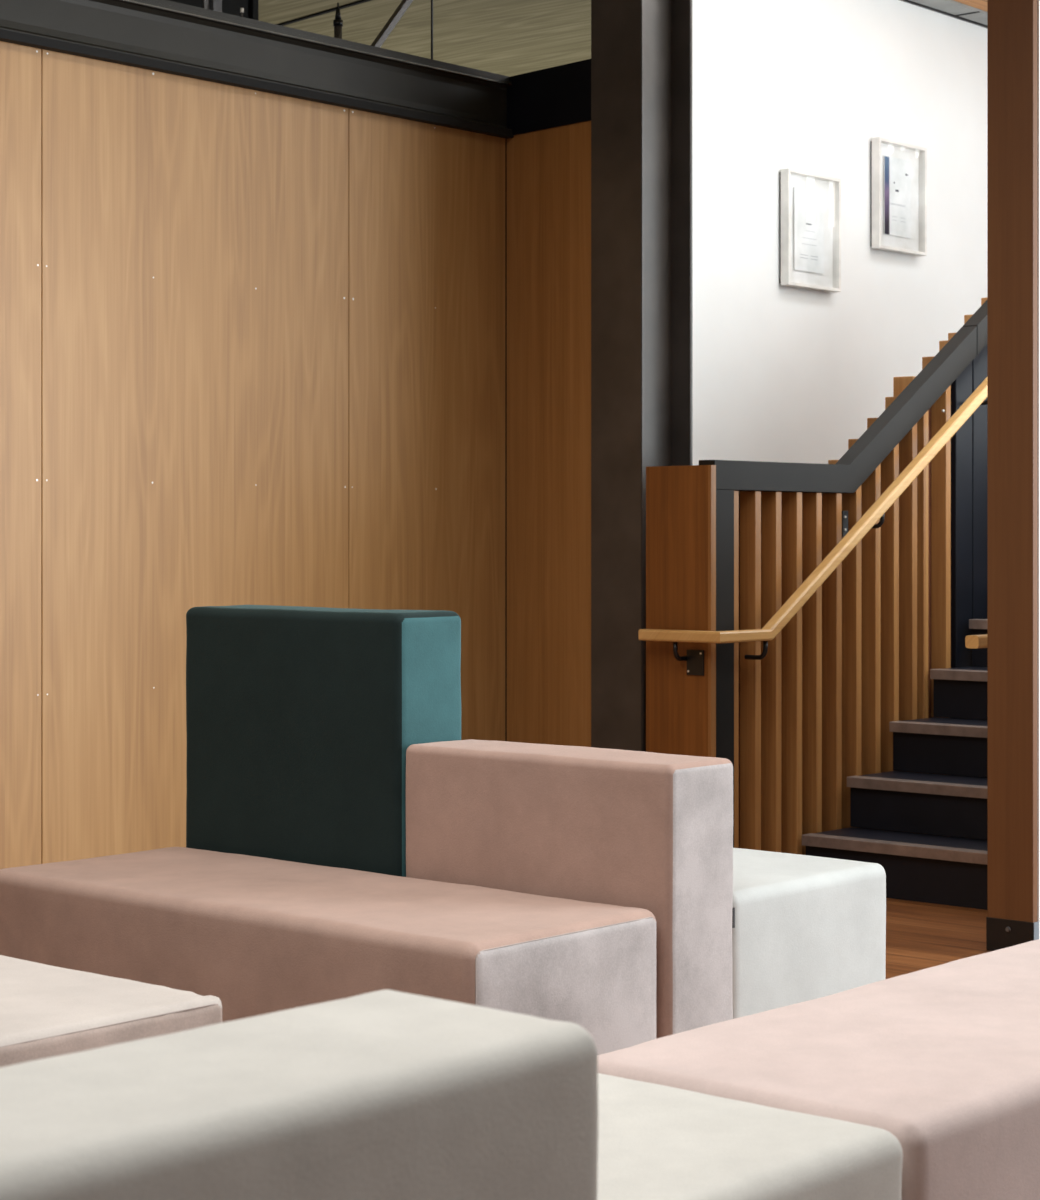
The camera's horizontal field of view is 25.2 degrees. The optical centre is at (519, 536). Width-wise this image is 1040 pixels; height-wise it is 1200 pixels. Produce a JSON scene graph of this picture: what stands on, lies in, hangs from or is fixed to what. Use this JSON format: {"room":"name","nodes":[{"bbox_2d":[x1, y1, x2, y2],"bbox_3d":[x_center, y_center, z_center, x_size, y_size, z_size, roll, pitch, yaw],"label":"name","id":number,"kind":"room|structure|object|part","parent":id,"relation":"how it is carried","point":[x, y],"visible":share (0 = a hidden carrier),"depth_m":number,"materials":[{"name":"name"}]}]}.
{"room":"lobby","nodes":[
{"label":"lobby","id":0,"kind":"room"},
{"bbox_2d":[0,41,504,868],"bbox_3d":[-2.347,-0.200,5.452,0.115,2.700,6.890,0,0,41],"label":"wall","id":1,"kind":"structure","parent":0,"point":[252,342],"depth_m":6.95,"materials":[{"name":"brown wood"}]},
{"bbox_3d":[-1.742,-0.115,6.073,0.024,2.530,1.198,0,0,41],"label":"panel","id":2,"kind":"part","parent":1,"relation":"part of","materials":[{"name":"brown wood"}]},
{"bbox_3d":[-0.950,-0.115,6.974,0.024,2.530,1.198,0,0,41],"label":"panel","id":3,"kind":"part","parent":1,"relation":"part of","materials":[{"name":"brown wood"}]},
{"bbox_2d":[0,0,513,138],"bbox_3d":[-2.350,-1.468,5.372,0.092,0.209,6.965,0,0,41],"label":"steel beam","id":4,"kind":"structure","parent":1,"relation":"attached to","point":[166,36],"depth_m":7.11,"materials":[{"name":"black metal"}]},
{"bbox_3d":[-0.305,-0.115,7.707,0.024,2.530,0.749,0,0,41],"label":"panel","id":5,"kind":"part","parent":1,"relation":"part of","materials":[{"name":"brown wood"}]},
{"bbox_2d":[258,0,590,76],"bbox_3d":[0.252,-2.390,7.102,19.000,0.100,17.000,0,0,41],"label":"ceiling","id":6,"kind":"structure","parent":0,"point":[509,38],"depth_m":10.70,"materials":[{"name":"beige wood"}]},
{"bbox_2d":[203,0,221,11],"bbox_3d":[-0.992,-1.957,7.515,0.022,0.766,0.063,0,0,41],"label":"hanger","id":7,"kind":"object","parent":6,"relation":"hanging from","point":[216,4],"visible":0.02,"depth_m":7.51,"materials":[{"name":"grey metal"}]},
{"bbox_2d":[169,0,257,19],"bbox_3d":[-2.078,-2.134,8.238,0.740,0.408,2.430,0,0,41],"label":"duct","id":8,"kind":"object","parent":6,"relation":"attached to","point":[232,7],"visible":0.02,"depth_m":8.84,"materials":[{"name":"black metal"}]},
{"bbox_2d":[277,0,371,25],"bbox_3d":[-0.769,-2.336,10.257,0.020,0.008,2.728,0,0,-41],"label":"trim","id":9,"kind":"structure","parent":6,"relation":"attached to","point":[360,1],"depth_m":10.38,"materials":[{"name":"black metal"}]},
{"bbox_2d":[371,0,412,47],"bbox_3d":[-0.358,-1.938,8.134,0.024,0.816,0.737,0,0,41],"label":"brace","id":10,"kind":"object","parent":6,"relation":"attached to","point":[401,9],"visible":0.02,"depth_m":8.03,"materials":[{"name":"grey metal"}]},
{"bbox_2d":[431,0,432,58],"bbox_3d":[-0.313,-1.957,8.277,0.020,0.764,0.017,0,0,41],"label":"rod","id":11,"kind":"object","parent":6,"relation":"hanging from","point":[431,0],"visible":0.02,"depth_m":8.27,"materials":[{"name":"black metal"}]},
{"bbox_3d":[-1.013,-1.936,7.481,0.040,0.808,2.500,0,0,41],"label":"pipe","id":12,"kind":"object","parent":6,"relation":"hanging from","visible":0},
{"bbox_2d":[333,3,342,38],"bbox_3d":[-0.619,-1.696,7.929,0.033,0.245,0.032,0,0,41],"label":"sprinkler","id":13,"kind":"object","parent":12,"relation":"on","point":[337,23],"visible":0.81,"depth_m":7.92,"materials":[{"name":"black metal"}]},
{"bbox_2d":[507,121,590,746],"bbox_3d":[0.147,-0.150,7.814,0.070,2.600,0.510,0,0,-42],"label":"wall","id":14,"kind":"structure","parent":0,"point":[549,170],"depth_m":7.82,"materials":[{"name":"brown wood"}]},
{"bbox_2d":[505,138,506,740],"bbox_3d":[-0.074,-0.200,8.048,0.121,2.700,0.070,0,0,41],"label":"trim","id":15,"kind":"structure","parent":14,"relation":"attached to","point":[505,138],"depth_m":7.98,"materials":[{"name":"brown wood"}]},
{"bbox_2d":[507,59,590,134],"bbox_3d":[0.143,-1.471,7.802,0.060,0.202,0.498,0,0,-42],"label":"steel beam","id":16,"kind":"structure","parent":14,"relation":"attached to","point":[557,96],"depth_m":7.81,"materials":[{"name":"black metal"}]},
{"bbox_2d":[693,0,986,464],"bbox_3d":[2.766,-0.595,11.416,0.120,3.490,7.000,0,0,41],"label":"wall","id":17,"kind":"structure","parent":0,"point":[781,373],"depth_m":9.58,"materials":[{"name":"white paint"}]},
{"bbox_2d":[780,168,840,292],"bbox_3d":[1.180,-1.243,9.481,0.052,0.466,0.376,0,0,41],"label":"picture frame","id":18,"kind":"object","parent":17,"relation":"attached to","point":[810,203],"visible":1,"depth_m":9.48,"materials":[{"name":"white painted timber"},{"name":"glass"},{"name":"paper"}]},
{"bbox_2d":[871,137,926,255],"bbox_3d":[1.621,-1.453,9.983,0.052,0.466,0.376,0,0,41],"label":"picture frame","id":19,"kind":"object","parent":17,"relation":"attached to","point":[898,169],"visible":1,"depth_m":9.98,"materials":[{"name":"white painted timber"},{"name":"glass"},{"name":"paper"}]},
{"bbox_2d":[900,0,986,27],"bbox_3d":[2.816,-2.325,11.372,0.012,0.027,7.000,0,0,41],"label":"trim","id":20,"kind":"structure","parent":17,"relation":"attached to","point":[906,1],"depth_m":10.29,"materials":[{"name":"black metal"}]},
{"bbox_2d":[909,0,986,24],"bbox_3d":[2.867,-2.329,11.327,0.121,0.021,7.000,0,0,41],"label":"ceiling","id":21,"kind":"structure","parent":17,"relation":"attached to","point":[949,6],"depth_m":10.24,"materials":[{"name":"white paint"}]},
{"bbox_2d":[886,898,990,978],"bbox_3d":[0.252,1.200,7.102,19.000,0.100,17.000,0,0,41],"label":"floor","id":22,"kind":"structure","parent":0,"point":[919,935],"depth_m":6.74,"materials":[{"name":"brown wood"}]},
{"bbox_2d":[0,955,221,1067],"bbox_3d":[-1.255,0.928,3.375,0.907,0.444,1.421,0,0,41],"label":"seat","id":23,"kind":"object","parent":22,"relation":"on","point":[46,1011],"visible":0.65,"depth_m":3.52,"materials":[{"name":"fabric"}]},
{"bbox_3d":[-0.919,0.930,3.079,0.011,0.420,1.392,0,0,41],"label":"panel","id":24,"kind":"part","parent":23,"relation":"part of","materials":[{"name":"fabric"}]},
{"bbox_2d":[0,990,597,1199],"bbox_3d":[-0.482,0.791,1.676,0.299,0.717,1.392,0,0,41],"label":"block","id":25,"kind":"object","parent":22,"relation":"on","point":[382,1094],"visible":1,"depth_m":1.91,"materials":[{"name":"beige fabric"}]},
{"bbox_2d":[186,605,460,876],"bbox_3d":[-0.450,0.654,5.237,0.707,0.991,0.212,0,0,41],"label":"block","id":26,"kind":"object","parent":22,"relation":"on","point":[302,722],"visible":0.62,"depth_m":5.11,"materials":[{"name":"teal fabric"}]},
{"bbox_3d":[-0.188,0.656,5.006,0.008,0.968,0.185,0,0,41],"label":"panel","id":27,"kind":"part","parent":26,"relation":"part of","materials":[{"name":"teal fabric"}]},
{"bbox_2d":[0,847,656,1054],"bbox_3d":[-0.436,0.928,4.715,1.421,0.445,0.548,0,0,41],"label":"seat","id":28,"kind":"object","parent":22,"relation":"on","point":[257,935],"visible":0.58,"depth_m":4.44,"materials":[{"name":"pink fabric"}]},
{"bbox_3d":[0.094,0.930,4.250,0.010,0.414,0.510,0,0,41],"label":"panel","id":29,"kind":"part","parent":28,"relation":"part of","materials":[{"name":"pink fabric"}]},
{"bbox_2d":[406,739,732,1037],"bbox_3d":[0.090,0.792,4.766,0.720,0.716,0.218,0,0,41],"label":"block","id":30,"kind":"object","parent":22,"relation":"on","point":[651,831],"visible":0.52,"depth_m":4.58,"materials":[{"name":"fabric"}]},
{"bbox_3d":[0.358,0.794,4.530,0.007,0.696,0.196,0,0,41],"label":"panel","id":31,"kind":"part","parent":30,"relation":"part of","materials":[{"name":"pink fabric"}]},
{"bbox_2d":[591,0,692,751],"bbox_3d":[0.414,-0.595,7.665,0.300,3.489,0.380,0,0,41],"label":"steel column","id":32,"kind":"structure","parent":22,"relation":"on","point":[642,50],"depth_m":7.61,"materials":[{"name":"black metal"}]},
{"bbox_2d":[597,1073,902,1199],"bbox_3d":[0.026,0.928,2.714,0.568,0.443,0.723,0,0,41],"label":"seat","id":33,"kind":"object","parent":22,"relation":"on","point":[656,1141],"visible":0.47,"depth_m":2.72,"materials":[{"name":"beige fabric"}]},
{"bbox_2d":[732,848,885,1018],"bbox_3d":[0.354,0.927,5.085,0.703,0.446,0.597,0,0,41],"label":"seat","id":34,"kind":"object","parent":22,"relation":"on","point":[805,927],"visible":0.19,"depth_m":4.86,"materials":[{"name":"white fabric"}]},
{"bbox_2d":[646,298,986,854],"bbox_3d":[1.741,-0.487,8.742,0.259,3.275,3.770,0,0,41],"label":"balustrade","id":35,"kind":"object","parent":22,"relation":"on","point":[729,542],"visible":0.44,"depth_m":7.72,"materials":[{"name":"wood"}]},
{"bbox_3d":[0.501,0.463,7.340,0.247,1.374,0.023,0,0,41],"label":"panel","id":36,"kind":"part","parent":35,"relation":"part of","materials":[{"name":"brown wood"}]},
{"bbox_2d":[638,377,986,675],"bbox_3d":[1.435,-0.437,8.301,0.318,1.738,2.856,0,0,41],"label":"handrail","id":37,"kind":"object","parent":35,"relation":"attached to","point":[694,658],"visible":0.79,"depth_m":7.59,"materials":[{"name":"beige wood"}]},
{"bbox_3d":[0.548,0.393,7.280,0.066,0.079,0.005,0,0,41],"label":"plate","id":38,"kind":"part","parent":37,"relation":"part of","materials":[{"name":"black metal"}]},
{"bbox_3d":[1.091,-0.044,7.823,0.006,0.088,0.032,0,0,41],"label":"plate","id":39,"kind":"part","parent":37,"relation":"part of","materials":[{"name":"black metal"}]},
{"bbox_3d":[1.592,0.248,8.443,0.042,1.804,0.114,0,0,41],"label":"metal panel","id":40,"kind":"part","parent":35,"relation":"part of","materials":[{"name":"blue metal"}]},
{"bbox_3d":[1.946,-0.053,8.846,0.042,2.405,0.943,0,0,41],"label":"metal panel","id":41,"kind":"part","parent":35,"relation":"part of","materials":[{"name":"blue metal"}]},
{"bbox_2d":[598,939,1039,1199],"bbox_3d":[0.735,0.927,3.522,0.571,0.445,1.419,0,0,41],"label":"seat","id":42,"kind":"object","parent":22,"relation":"on","point":[944,1059],"visible":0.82,"depth_m":3.13,"materials":[{"name":"fabric"}]},
{"bbox_2d":[802,619,986,909],"bbox_3d":[2.533,0.386,8.671,1.025,1.529,3.720,0,0,41],"label":"staircase","id":43,"kind":"structure","parent":22,"relation":"on","point":[944,869],"depth_m":7.66,"materials":[{"name":"wood"}]},
{"bbox_2d":[986,0,1038,950],"bbox_3d":[1.361,-0.595,6.445,0.149,3.489,0.036,0,0,41],"label":"timber post","id":44,"kind":"object","parent":22,"relation":"on","point":[1011,919],"visible":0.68,"depth_m":6.44,"materials":[{"name":"brown wood"}]},
{"bbox_2d":[1037,0,1039,938],"bbox_3d":[2.906,-0.595,8.202,0.146,3.490,4.642,0,0,41],"label":"wall","id":45,"kind":"structure","parent":0,"point":[1038,1],"depth_m":6.41,"materials":[{"name":"white paint"}]},
{"bbox_2d":[953,0,986,10],"bbox_3d":[3.647,-2.333,10.641,1.953,0.011,7.000,0,0,41],"label":"ceiling","id":46,"kind":"structure","parent":45,"relation":"attached to","point":[980,4],"depth_m":10.17,"materials":[{"name":"brown wood"}]},
{"bbox_2d":[965,634,986,648],"bbox_3d":[2.357,-0.582,7.744,0.072,1.973,3.274,0,0,41],"label":"handrail","id":47,"kind":"object","parent":45,"relation":"attached to","point":[971,641],"visible":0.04,"depth_m":6.53,"materials":[{"name":"beige wood"}]}
]}

